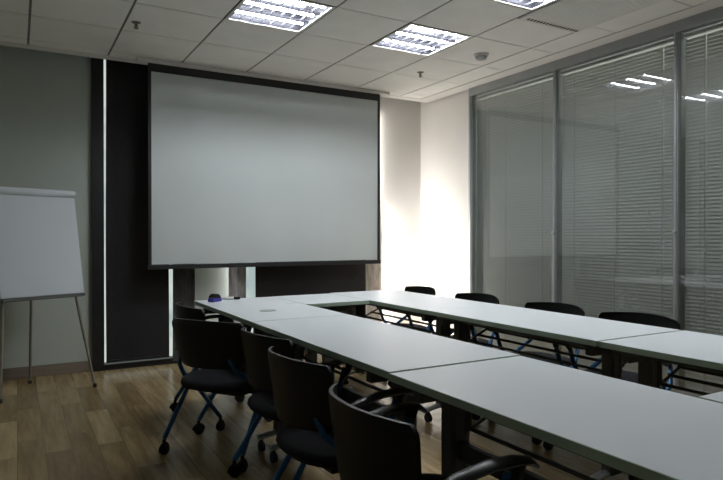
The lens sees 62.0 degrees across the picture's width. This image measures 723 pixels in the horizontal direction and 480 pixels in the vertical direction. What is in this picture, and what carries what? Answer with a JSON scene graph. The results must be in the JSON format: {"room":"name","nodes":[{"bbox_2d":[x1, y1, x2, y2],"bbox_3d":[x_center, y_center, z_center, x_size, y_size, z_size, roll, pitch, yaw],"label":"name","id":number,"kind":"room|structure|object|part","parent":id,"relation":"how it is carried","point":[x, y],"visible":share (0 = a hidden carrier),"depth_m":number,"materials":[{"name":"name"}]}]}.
{"room":"conference room","nodes":[
{"label":"conference room","id":0,"kind":"room"},
{"bbox_2d":[0,45,420,367],"bbox_3d":[-1.784,-0.325,5.805,5.880,2.980,0.150,0,0,-30],"label":"wall","id":1,"kind":"structure","parent":0,"point":[45,97],"depth_m":5.28,"materials":[{"name":"white paint"}]},
{"bbox_2d":[2,361,89,379],"bbox_3d":[-3.312,1.123,4.842,2.062,0.095,0.016,0,0,-30],"label":"baseboard","id":2,"kind":"structure","parent":1,"relation":"attached to","point":[80,366],"depth_m":5.18,"materials":[{"name":"wood"}]},
{"bbox_2d":[91,57,177,371],"bbox_3d":[-2.077,-0.319,5.560,0.772,2.970,0.116,0,0,-30],"label":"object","id":3,"kind":"structure","parent":1,"relation":"in","point":[97,65],"depth_m":5.35,"materials":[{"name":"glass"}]},
{"bbox_2d":[106,60,168,362],"bbox_3d":[-2.046,-0.333,5.498,0.549,2.853,0.064,0,0,-30],"label":"wall panel","id":4,"kind":"object","parent":3,"relation":"attached to","point":[137,297],"visible":0.77,"depth_m":5.44,"materials":[{"name":"black wood"}]},
{"bbox_3d":[-2.035,1.081,5.488,0.543,0.024,0.020,0,0,-30],"label":"rail","id":5,"kind":"part","parent":4,"relation":"part of","materials":[{"name":"silver metal"}]},
{"bbox_2d":[173,268,194,360],"bbox_3d":[-1.679,-0.293,5.670,0.224,2.858,0.016,0,0,-30],"label":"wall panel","id":6,"kind":"object","parent":1,"relation":"attached to","point":[183,279],"visible":0.1,"depth_m":5.67,"materials":[{"name":"brown wood"}]},
{"bbox_2d":[255,260,364,335],"bbox_3d":[-0.521,-0.346,6.349,1.272,2.838,0.064,0,0,-30],"label":"roller blind","id":7,"kind":"object","parent":1,"relation":"attached to","point":[271,281],"visible":0.09,"depth_m":6.30,"materials":[{"name":"black fabric"}]},
{"bbox_2d":[365,264,365,314],"bbox_3d":[-0.577,-0.324,6.419,1.425,2.970,0.116,0,0,-30],"label":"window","id":8,"kind":"structure","parent":1,"relation":"in","point":[365,264],"depth_m":6.75,"materials":[{"name":"clear glass"}]},
{"bbox_2d":[228,262,245,329],"bbox_3d":[-1.228,-0.295,5.928,0.197,2.858,0.016,0,0,-30],"label":"curtain","id":9,"kind":"object","parent":8,"relation":"hanging from","point":[236,275],"visible":0.09,"depth_m":5.93,"materials":[{"name":"grey fabric"}]},
{"bbox_2d":[0,353,705,479],"bbox_3d":[1.082,1.234,2.645,7.700,0.100,8.500,0,0,-30],"label":"floor","id":10,"kind":"structure","parent":0,"point":[60,426],"depth_m":3.59,"materials":[{"name":"brown wood"}]},
{"bbox_2d":[0,186,96,403],"bbox_3d":[-2.535,0.387,4.724,0.530,1.573,0.696,0,0,45],"label":"flip chart","id":11,"kind":"object","parent":10,"relation":"on","point":[40,259],"visible":1,"depth_m":4.62,"materials":[{"name":"paper"}]},
{"bbox_3d":[-2.657,0.438,4.403,0.046,1.471,0.216,0,0,-44],"label":"leg","id":12,"kind":"part","parent":11,"relation":"part of","materials":[{"name":"grey metal"}]},
{"bbox_3d":[-2.636,0.430,4.802,0.023,1.486,0.272,0,0,-34],"label":"leg","id":13,"kind":"part","parent":11,"relation":"part of","materials":[{"name":"grey metal"}]},
{"bbox_3d":[-2.270,0.437,4.820,0.319,1.472,0.065,0,0,22],"label":"leg","id":14,"kind":"part","parent":11,"relation":"part of","materials":[{"name":"grey metal"}]},
{"bbox_2d":[159,318,257,471],"bbox_3d":[-0.745,0.798,3.386,0.592,0.762,0.553,0,0,27],"label":"office chair","id":15,"kind":"object","parent":10,"relation":"on","point":[215,348],"visible":0.77,"depth_m":3.16,"materials":[{"name":"black plastic"}]},
{"bbox_3d":[-1.006,0.838,3.444,0.031,0.526,0.333,0,0,31],"label":"leg","id":16,"kind":"part","parent":15,"relation":"part of","materials":[{"name":"blue paint"}]},
{"bbox_3d":[-0.953,0.858,3.507,0.074,0.489,0.470,0,0,15],"label":"leg","id":17,"kind":"part","parent":15,"relation":"part of","materials":[{"name":"blue paint"}]},
{"bbox_3d":[-0.842,0.547,3.195,0.495,0.257,0.127,0,0,27],"label":"backrest","id":18,"kind":"part","parent":15,"relation":"part of","materials":[{"name":"black plastic"}]},
{"bbox_3d":[-0.739,0.781,3.398,0.492,0.068,0.504,0,0,27],"label":"seat","id":19,"kind":"part","parent":15,"relation":"part of","materials":[{"name":"black fabric"}]},
{"bbox_3d":[-0.526,0.859,3.287,0.074,0.489,0.470,0,0,40],"label":"leg","id":20,"kind":"part","parent":15,"relation":"part of","materials":[{"name":"blue paint"}]},
{"bbox_3d":[-0.545,0.839,3.208,0.031,0.526,0.333,0,0,24],"label":"leg","id":21,"kind":"part","parent":15,"relation":"part of","materials":[{"name":"blue paint"}]},
{"bbox_2d":[169,303,271,434],"bbox_3d":[-0.940,0.795,3.995,0.553,0.762,0.592,0,0,-32],"label":"office chair","id":22,"kind":"object","parent":10,"relation":"on","point":[183,312],"visible":0.35,"depth_m":3.77,"materials":[{"name":"black fabric"}]},
{"bbox_3d":[-1.121,0.543,3.881,0.127,0.257,0.495,0,0,-32],"label":"backrest","id":23,"kind":"part","parent":22,"relation":"part of","materials":[{"name":"black plastic"}]},
{"bbox_3d":[-1.135,0.834,4.180,0.333,0.526,0.031,0,0,-28],"label":"leg","id":24,"kind":"part","parent":22,"relation":"part of","materials":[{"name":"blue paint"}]},
{"bbox_3d":[-0.862,0.836,3.740,0.333,0.526,0.031,0,0,-35],"label":"leg","id":25,"kind":"part","parent":22,"relation":"part of","materials":[{"name":"blue paint"}]},
{"bbox_3d":[-1.080,0.568,4.220,0.321,0.081,0.060,0,0,-35],"label":"armrest","id":26,"kind":"part","parent":22,"relation":"part of","materials":[{"name":"black plastic"}]},
{"bbox_2d":[194,297,348,451],"bbox_3d":[-0.633,0.803,3.909,0.597,0.746,1.213,0,0,-30],"label":"conference table","id":27,"kind":"object","parent":10,"relation":"on","point":[246,311],"visible":0.35,"depth_m":3.72,"materials":[{"name":"white laminate"}]},
{"bbox_2d":[208,293,220,301],"bbox_3d":[-1.031,0.405,4.224,0.048,0.056,0.090,0,0,26],"label":"eraser","id":28,"kind":"object","parent":27,"relation":"on","point":[213,297],"visible":1,"depth_m":4.21,"materials":[{"name":"plastic"}]},
{"bbox_2d":[221,297,239,298],"bbox_3d":[-0.953,0.421,4.361,0.142,0.020,0.021,0,0,-1],"label":"marker pen","id":29,"kind":"object","parent":27,"relation":"on","point":[221,297],"visible":0.77,"depth_m":4.35,"materials":[{"name":"white plastic"}]},
{"bbox_2d":[227,327,352,479],"bbox_3d":[-0.293,0.801,2.907,0.553,0.762,0.592,0,0,-36],"label":"office chair","id":30,"kind":"object","parent":10,"relation":"on","point":[255,347],"visible":0.52,"depth_m":2.73,"materials":[{"name":"black plastic"}]},
{"bbox_3d":[-0.500,0.840,3.078,0.333,0.526,0.031,0,0,-32],"label":"leg","id":31,"kind":"part","parent":30,"relation":"part of","materials":[{"name":"blue paint"}]},
{"bbox_3d":[-0.283,0.784,2.915,0.504,0.068,0.492,0,0,-36],"label":"seat","id":32,"kind":"part","parent":30,"relation":"part of","materials":[{"name":"black fabric"}]},
{"bbox_3d":[-0.466,0.549,2.781,0.127,0.257,0.495,0,0,-36],"label":"backrest","id":33,"kind":"part","parent":30,"relation":"part of","materials":[{"name":"black plastic"}]},
{"bbox_3d":[-0.197,0.843,2.657,0.333,0.526,0.031,0,0,-39],"label":"leg","id":34,"kind":"part","parent":30,"relation":"part of","materials":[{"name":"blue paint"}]},
{"bbox_3d":[-0.138,0.578,2.691,0.321,0.081,0.060,0,0,-33],"label":"armrest","id":35,"kind":"part","parent":30,"relation":"part of","materials":[{"name":"black plastic"}]},
{"bbox_2d":[273,293,369,389],"bbox_3d":[-0.312,0.803,4.468,0.504,0.740,0.612,0,0,-30],"label":"conference table","id":36,"kind":"object","parent":10,"relation":"on","point":[334,302],"visible":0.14,"depth_m":4.38,"materials":[{"name":"white laminate"}]},
{"bbox_2d":[268,346,412,479],"bbox_3d":[-0.082,0.804,2.378,0.553,0.762,0.592,0,0,-33],"label":"office chair","id":37,"kind":"object","parent":10,"relation":"on","point":[300,389],"visible":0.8,"depth_m":2.16,"materials":[{"name":"black plastic"}]},
{"bbox_3d":[-0.280,0.843,2.559,0.333,0.526,0.031,0,0,-29],"label":"leg","id":38,"kind":"part","parent":37,"relation":"part of","materials":[{"name":"blue paint"}]},
{"bbox_3d":[-0.261,0.553,2.261,0.127,0.257,0.495,0,0,-33],"label":"backrest","id":39,"kind":"part","parent":37,"relation":"part of","materials":[{"name":"black plastic"}]},
{"bbox_3d":[-0.071,0.787,2.385,0.504,0.068,0.492,0,0,-33],"label":"seat","id":40,"kind":"part","parent":37,"relation":"part of","materials":[{"name":"black fabric"}]},
{"bbox_3d":[0.058,0.866,2.183,0.469,0.489,0.074,0,0,-20],"label":"leg","id":41,"kind":"part","parent":37,"relation":"part of","materials":[{"name":"blue paint"}]},
{"bbox_3d":[-0.226,0.578,2.599,0.321,0.081,0.060,0,0,-36],"label":"armrest","id":42,"kind":"part","parent":37,"relation":"part of","materials":[{"name":"black plastic"}]},
{"bbox_3d":[0.062,0.581,2.153,0.321,0.081,0.060,0,0,-30],"label":"armrest","id":43,"kind":"part","parent":37,"relation":"part of","materials":[{"name":"black plastic"}]},
{"bbox_3d":[0.001,0.846,2.123,0.333,0.526,0.031,0,0,-36],"label":"leg","id":44,"kind":"part","parent":37,"relation":"part of","materials":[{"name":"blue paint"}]},
{"bbox_2d":[251,315,519,462],"bbox_3d":[0.013,0.812,2.778,0.601,0.742,1.372,0,0,-30],"label":"conference table","id":45,"kind":"object","parent":10,"relation":"on","point":[378,349],"visible":0.49,"depth_m":2.57,"materials":[{"name":"white laminate"}]},
{"bbox_2d":[300,347,390,390],"bbox_3d":[0.058,0.562,2.878,0.326,0.179,1.022,0,0,-30],"label":"shelf","id":46,"kind":"object","parent":45,"relation":"attached to","point":[302,350],"depth_m":2.90,"materials":[{"name":"metal"}]},
{"bbox_2d":[362,286,435,387],"bbox_3d":[0.338,0.788,5.119,0.553,0.762,0.592,0,0,-26],"label":"office chair","id":47,"kind":"object","parent":10,"relation":"on","point":[417,289],"visible":0.12,"depth_m":5.25,"materials":[{"name":"black plastic"}]},
{"bbox_3d":[0.286,0.826,5.382,0.333,0.526,0.031,0,0,-29],"label":"leg","id":48,"kind":"part","parent":47,"relation":"part of","materials":[{"name":"blue paint"}]},
{"bbox_3d":[0.326,0.771,5.113,0.504,0.068,0.492,0,0,-26],"label":"seat","id":49,"kind":"part","parent":47,"relation":"part of","materials":[{"name":"black fabric"}]},
{"bbox_3d":[0.529,0.535,5.211,0.127,0.257,0.495,0,0,-26],"label":"backrest","id":50,"kind":"part","parent":47,"relation":"part of","materials":[{"name":"black plastic"}]},
{"bbox_2d":[332,290,496,421],"bbox_3d":[0.334,0.803,4.484,0.622,0.740,1.307,0,0,-30],"label":"conference table","id":51,"kind":"object","parent":10,"relation":"on","point":[404,302],"visible":0.4,"depth_m":4.31,"materials":[{"name":"white laminate"}]},
{"bbox_3d":[0.129,0.471,4.365,0.036,0.024,1.207,0,0,-30],"label":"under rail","id":52,"kind":"part","parent":51,"relation":"part of","materials":[{"name":"metal"}]},
{"bbox_2d":[362,304,453,333],"bbox_3d":[0.412,0.552,4.528,0.326,0.179,1.087,0,0,-30],"label":"shelf","id":53,"kind":"object","parent":51,"relation":"attached to","point":[363,305],"depth_m":4.60,"materials":[{"name":"metal"}]},
{"bbox_2d":[328,383,539,479],"bbox_3d":[0.190,0.808,1.722,0.553,0.762,0.592,0,0,-26],"label":"office chair","id":54,"kind":"object","parent":10,"relation":"on","point":[370,445],"visible":1,"depth_m":1.50,"materials":[{"name":"black plastic"}]},
{"bbox_3d":[-0.002,0.557,1.628,0.127,0.257,0.495,0,0,-26],"label":"backrest","id":55,"kind":"part","parent":54,"relation":"part of","materials":[{"name":"black plastic"}]},
{"bbox_3d":[0.074,0.582,1.960,0.321,0.081,0.060,0,0,-29],"label":"armrest","id":56,"kind":"part","parent":54,"relation":"part of","materials":[{"name":"black plastic"}]},
{"bbox_3d":[0.015,0.847,1.926,0.333,0.526,0.031,0,0,-22],"label":"leg","id":57,"kind":"part","parent":54,"relation":"part of","materials":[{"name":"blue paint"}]},
{"bbox_3d":[0.202,0.791,1.728,0.504,0.068,0.492,0,0,-26],"label":"seat","id":58,"kind":"part","parent":54,"relation":"part of","materials":[{"name":"black fabric"}]},
{"bbox_3d":[0.305,0.585,1.482,0.321,0.081,0.060,0,0,-23],"label":"armrest","id":59,"kind":"part","parent":54,"relation":"part of","materials":[{"name":"black plastic"}]},
{"bbox_3d":[0.241,0.850,1.460,0.333,0.526,0.031,0,0,-29],"label":"leg","id":60,"kind":"part","parent":54,"relation":"part of","materials":[{"name":"blue paint"}]},
{"bbox_2d":[428,293,498,347],"bbox_3d":[0.710,0.792,4.469,0.553,0.762,0.592,0,0,-30],"label":"office chair","id":61,"kind":"object","parent":10,"relation":"on","point":[480,297],"visible":0.09,"depth_m":4.58,"materials":[{"name":"black plastic"}]},
{"bbox_3d":[0.640,0.830,4.728,0.333,0.526,0.031,0,0,-33],"label":"leg","id":62,"kind":"part","parent":61,"relation":"part of","materials":[{"name":"blue paint"}]},
{"bbox_3d":[0.699,0.775,4.463,0.504,0.068,0.492,0,0,-30],"label":"seat","id":63,"kind":"part","parent":61,"relation":"part of","materials":[{"name":"black fabric"}]},
{"bbox_3d":[0.898,0.833,4.279,0.333,0.526,0.031,0,0,-26],"label":"leg","id":64,"kind":"part","parent":61,"relation":"part of","materials":[{"name":"blue paint"}]},
{"bbox_3d":[0.895,0.539,4.574,0.127,0.257,0.495,0,0,-30],"label":"backrest","id":65,"kind":"part","parent":61,"relation":"part of","materials":[{"name":"black plastic"}]},
{"bbox_3d":[0.819,0.853,4.255,0.469,0.489,0.074,0,0,-42],"label":"leg","id":66,"kind":"part","parent":61,"relation":"part of","materials":[{"name":"blue paint"}]},
{"bbox_2d":[472,302,584,444],"bbox_3d":[1.086,0.796,3.814,0.553,0.762,0.592,0,0,-30],"label":"office chair","id":67,"kind":"object","parent":10,"relation":"on","point":[565,308],"visible":0.22,"depth_m":3.91,"materials":[{"name":"black plastic"}]},
{"bbox_3d":[1.016,0.834,4.073,0.333,0.526,0.031,0,0,-33],"label":"leg","id":68,"kind":"part","parent":67,"relation":"part of","materials":[{"name":"blue paint"}]},
{"bbox_3d":[0.956,0.855,4.017,0.469,0.489,0.074,0,0,-17],"label":"leg","id":69,"kind":"part","parent":67,"relation":"part of","materials":[{"name":"blue paint"}]},
{"bbox_3d":[1.074,0.779,3.808,0.504,0.068,0.492,0,0,-30],"label":"seat","id":70,"kind":"part","parent":67,"relation":"part of","materials":[{"name":"black fabric"}]},
{"bbox_3d":[1.271,0.543,3.919,0.127,0.257,0.495,0,0,-30],"label":"backrest","id":71,"kind":"part","parent":67,"relation":"part of","materials":[{"name":"black plastic"}]},
{"bbox_3d":[1.274,0.837,3.623,0.333,0.526,0.031,0,0,-26],"label":"leg","id":72,"kind":"part","parent":67,"relation":"part of","materials":[{"name":"blue paint"}]},
{"bbox_3d":[1.195,0.857,3.600,0.469,0.489,0.074,0,0,-42],"label":"leg","id":73,"kind":"part","parent":67,"relation":"part of","materials":[{"name":"blue paint"}]},
{"bbox_2d":[424,304,681,479],"bbox_3d":[0.982,0.809,3.356,0.620,0.741,1.285,0,0,-30],"label":"conference table","id":74,"kind":"object","parent":10,"relation":"on","point":[585,333],"visible":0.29,"depth_m":3.15,"materials":[{"name":"white laminate"}]},
{"bbox_3d":[0.778,0.478,3.237,0.036,0.024,1.185,0,0,-30],"label":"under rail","id":75,"kind":"part","parent":74,"relation":"part of","materials":[{"name":"metal"}]},
{"bbox_2d":[467,325,625,371],"bbox_3d":[1.060,0.559,3.399,0.326,0.179,1.065,0,0,-30],"label":"shelf","id":76,"kind":"object","parent":74,"relation":"attached to","point":[469,339],"depth_m":3.38,"materials":[{"name":"metal"}]},
{"bbox_2d":[389,356,722,479],"bbox_3d":[0.697,0.821,1.580,0.602,0.739,1.377,0,0,-30],"label":"conference table","id":77,"kind":"object","parent":10,"relation":"on","point":[643,432],"visible":0.96,"depth_m":1.65,"materials":[{"name":"white laminate"}]},
{"bbox_2d":[465,412,643,479],"bbox_3d":[0.775,0.570,1.623,0.326,0.179,1.157,0,0,-30],"label":"shelf","id":78,"kind":"object","parent":77,"relation":"attached to","point":[469,427],"depth_m":1.85,"materials":[{"name":"metal"}]},
{"bbox_2d":[543,312,680,479],"bbox_3d":[1.391,0.799,3.281,0.553,0.762,0.592,0,0,-32],"label":"office chair","id":79,"kind":"object","parent":10,"relation":"on","point":[630,317],"visible":0.16,"depth_m":3.39,"materials":[{"name":"black plastic"}]},
{"bbox_3d":[1.312,0.837,3.537,0.333,0.526,0.031,0,0,-35],"label":"leg","id":80,"kind":"part","parent":79,"relation":"part of","materials":[{"name":"blue paint"}]},
{"bbox_3d":[1.255,0.858,3.479,0.469,0.489,0.074,0,0,-19],"label":"leg","id":81,"kind":"part","parent":79,"relation":"part of","materials":[{"name":"blue paint"}]},
{"bbox_3d":[1.380,0.782,3.274,0.504,0.068,0.492,0,0,-32],"label":"seat","id":82,"kind":"part","parent":79,"relation":"part of","materials":[{"name":"black fabric"}]},
{"bbox_3d":[1.572,0.546,3.392,0.127,0.257,0.495,0,0,-32],"label":"backrest","id":83,"kind":"part","parent":79,"relation":"part of","materials":[{"name":"black plastic"}]},
{"bbox_3d":[1.508,0.861,3.071,0.469,0.489,0.074,0,0,-44],"label":"leg","id":84,"kind":"part","parent":79,"relation":"part of","materials":[{"name":"blue paint"}]},
{"bbox_2d":[599,330,722,479],"bbox_3d":[1.631,0.817,2.241,0.622,0.739,1.285,0,0,-30],"label":"conference table","id":85,"kind":"object","parent":10,"relation":"on","point":[689,350],"visible":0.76,"depth_m":2.58,"materials":[{"name":"white laminate"}]},
{"bbox_3d":[1.427,0.485,2.122,0.036,0.024,1.185,0,0,-30],"label":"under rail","id":86,"kind":"part","parent":85,"relation":"part of","materials":[{"name":"metal"}]},
{"bbox_2d":[657,362,722,395],"bbox_3d":[1.709,0.566,2.285,0.326,0.179,1.065,0,0,-30],"label":"shelf","id":87,"kind":"object","parent":85,"relation":"attached to","point":[660,382],"depth_m":2.64,"materials":[{"name":"metal"}]},
{"bbox_2d":[698,391,722,403],"bbox_3d":[1.339,0.820,1.590,0.507,0.740,0.615,0,0,-30],"label":"conference table","id":88,"kind":"object","parent":10,"relation":"on","point":[715,397],"visible":0.44,"depth_m":1.72,"materials":[{"name":"white laminate"}]},
{"bbox_2d":[0,0,709,98],"bbox_3d":[0.280,-1.572,1.981,5.465,0.020,7.975,0,0,-30],"label":"ceiling","id":89,"kind":"structure","parent":0,"point":[335,49],"depth_m":4.67,"materials":[{"name":"tile"}]},
{"bbox_2d":[131,21,140,28],"bbox_3d":[-1.633,-1.555,4.357,0.068,0.050,0.068,0,0,-30],"label":"sprinkler","id":90,"kind":"object","parent":89,"relation":"attached to","point":[133,22],"visible":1,"depth_m":4.35,"materials":[{"name":"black metal"}]},
{"bbox_2d":[135,57,389,269],"bbox_3d":[-0.842,-0.664,5.868,2.570,1.840,0.125,0,0,-30],"label":"projection screen","id":91,"kind":"object","parent":89,"relation":"hanging from","point":[269,170],"visible":1,"depth_m":5.77,"materials":[{"name":"white fabric"}]},
{"bbox_3d":[-0.842,-1.568,5.862,2.570,0.030,0.125,0,0,-30],"label":"casing","id":92,"kind":"part","parent":91,"relation":"part of","materials":[{"name":"white metal"}]},
{"bbox_2d":[224,0,335,32],"bbox_3d":[-0.574,-1.637,4.177,0.596,0.128,0.596,0,0,-30],"label":"ceiling light","id":93,"kind":"object","parent":89,"relation":"attached to","point":[297,16],"visible":0.99,"depth_m":4.29,"materials":[{"name":"metal"}]},
{"bbox_2d":[369,22,473,56],"bbox_3d":[0.467,-1.640,4.774,0.596,0.128,0.596,0,0,-30],"label":"ceiling light","id":94,"kind":"object","parent":89,"relation":"attached to","point":[413,38],"visible":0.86,"depth_m":4.84,"materials":[{"name":"metal"}]},
{"bbox_2d":[474,52,488,60],"bbox_3d":[1.020,-1.558,5.128,0.124,0.051,0.124,0,0,-30],"label":"smoke detector","id":95,"kind":"object","parent":89,"relation":"attached to","point":[481,56],"visible":1,"depth_m":5.09,"materials":[{"name":"white plastic"}]},
{"bbox_2d":[490,0,556,10],"bbox_3d":[1.064,-1.634,3.733,0.596,0.128,0.596,0,0,-30],"label":"ceiling light","id":96,"kind":"object","parent":89,"relation":"attached to","point":[531,5],"visible":1,"depth_m":4.04,"materials":[{"name":"metal"}]},
{"bbox_2d":[519,0,663,32],"bbox_3d":[1.668,-1.572,3.910,0.584,0.012,1.194,0,0,-30],"label":"ceiling vent","id":97,"kind":"object","parent":89,"relation":"in","point":[574,16],"visible":1,"depth_m":4.15,"materials":[{"name":"white metal"}]},
{"bbox_2d":[421,89,468,334],"bbox_3d":[0.945,-0.332,6.836,0.118,2.980,1.075,0,0,-30],"label":"wall","id":98,"kind":"structure","parent":0,"point":[445,120],"depth_m":6.73,"materials":[{"name":"white paint"}]},
{"bbox_2d":[0,0,722,102],"bbox_3d":[0.325,-1.676,2.067,5.630,0.234,8.080,0,0,-30],"label":"trim","id":99,"kind":"structure","parent":98,"relation":"attached to","point":[712,4],"depth_m":5.00,"materials":[{"name":"white paint"}]},
{"bbox_2d":[468,96,479,335],"bbox_3d":[1.182,-0.221,6.324,0.118,2.565,0.052,0,0,-30],"label":"trim","id":100,"kind":"structure","parent":98,"relation":"attached to","point":[472,149],"depth_m":6.29,"materials":[{"name":"grey metal"}]},
{"bbox_2d":[476,74,552,353],"bbox_3d":[1.474,-0.212,5.838,0.036,2.553,1.073,0,0,-30],"label":"blind","id":101,"kind":"object","parent":98,"relation":"attached to","point":[526,276],"visible":0.7,"depth_m":5.81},
{"bbox_3d":[1.476,-1.476,5.831,0.032,0.026,1.073,0,0,-30],"label":"head rail","id":102,"kind":"part","parent":101,"relation":"part of","materials":[{"name":"white metal"}]},
{"bbox_3d":[1.652,-0.206,5.494,0.002,2.525,0.002,0,0,-30],"label":"cord","id":103,"kind":"part","parent":101,"relation":"part of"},
{"bbox_2d":[551,70,563,355],"bbox_3d":[1.738,-0.215,5.335,0.136,2.565,0.032,0,0,-30],"label":"trim","id":104,"kind":"structure","parent":98,"relation":"attached to","point":[557,77],"depth_m":5.31,"materials":[{"name":"grey metal"}]},
{"bbox_2d":[469,6,722,397],"bbox_3d":[2.993,-0.194,3.170,0.112,2.750,7.325,0,0,-30],"label":"trim","id":105,"kind":"structure","parent":98,"relation":"attached to","point":[712,17],"depth_m":4.79,"materials":[{"name":"grey metal"}]},
{"bbox_2d":[561,38,673,381],"bbox_3d":[2.038,-0.206,4.855,0.036,2.553,1.068,0,0,-30],"label":"blind","id":106,"kind":"object","parent":98,"relation":"attached to","point":[598,256],"visible":0.73,"depth_m":4.81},
{"bbox_3d":[1.832,-0.204,5.181,0.002,2.525,0.002,0,0,-30],"label":"cord","id":107,"kind":"part","parent":106,"relation":"part of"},
{"bbox_3d":[2.039,-1.470,4.849,0.032,0.026,1.068,0,0,-30],"label":"head rail","id":108,"kind":"part","parent":106,"relation":"part of","materials":[{"name":"white metal"}]},
{"bbox_3d":[2.235,-0.200,4.476,0.002,2.525,0.002,0,0,-30],"label":"cord","id":109,"kind":"part","parent":106,"relation":"part of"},
{"bbox_2d":[672,32,686,386],"bbox_3d":[2.300,-0.209,4.355,0.136,2.565,0.032,0,0,-30],"label":"trim","id":110,"kind":"structure","parent":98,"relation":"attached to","point":[679,223],"depth_m":4.33,"materials":[{"name":"grey metal"}]},
{"bbox_2d":[684,23,722,393],"bbox_3d":[2.601,-0.200,3.873,0.036,2.553,1.073,0,0,-30],"label":"blind","id":111,"kind":"object","parent":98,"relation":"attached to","point":[695,147],"visible":0.87,"depth_m":4.21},
{"bbox_3d":[2.603,-1.464,3.866,0.032,0.026,1.073,0,0,-30],"label":"head rail","id":112,"kind":"part","parent":111,"relation":"part of","materials":[{"name":"white metal"}]},
{"bbox_3d":[2.394,-0.198,4.200,0.002,2.525,0.002,0,0,-30],"label":"cord","id":113,"kind":"part","parent":111,"relation":"part of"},
{"bbox_2d":[484,28,722,104],"bbox_3d":[1.082,-1.826,2.626,7.700,0.060,8.500,0,0,-30],"label":"ceiling slab","id":114,"kind":"structure","parent":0,"point":[721,28],"depth_m":6.27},
{"bbox_2d":[366,192,381,321],"bbox_3d":[0.136,-0.300,6.710,0.228,2.858,0.016,0,0,-30],"label":"wall panel","id":115,"kind":"object","parent":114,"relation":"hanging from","point":[373,271],"visible":0.16,"depth_m":6.72,"materials":[{"name":"grey fabric"}]},
{"bbox_2d":[525,57,722,332],"bbox_3d":[4.354,-0.318,4.569,0.100,2.980,8.400,0,0,-30],"label":"wall","id":116,"kind":"structure","parent":0,"point":[720,57],"depth_m":6.43,"materials":[{"name":"white paint"}]}
]}

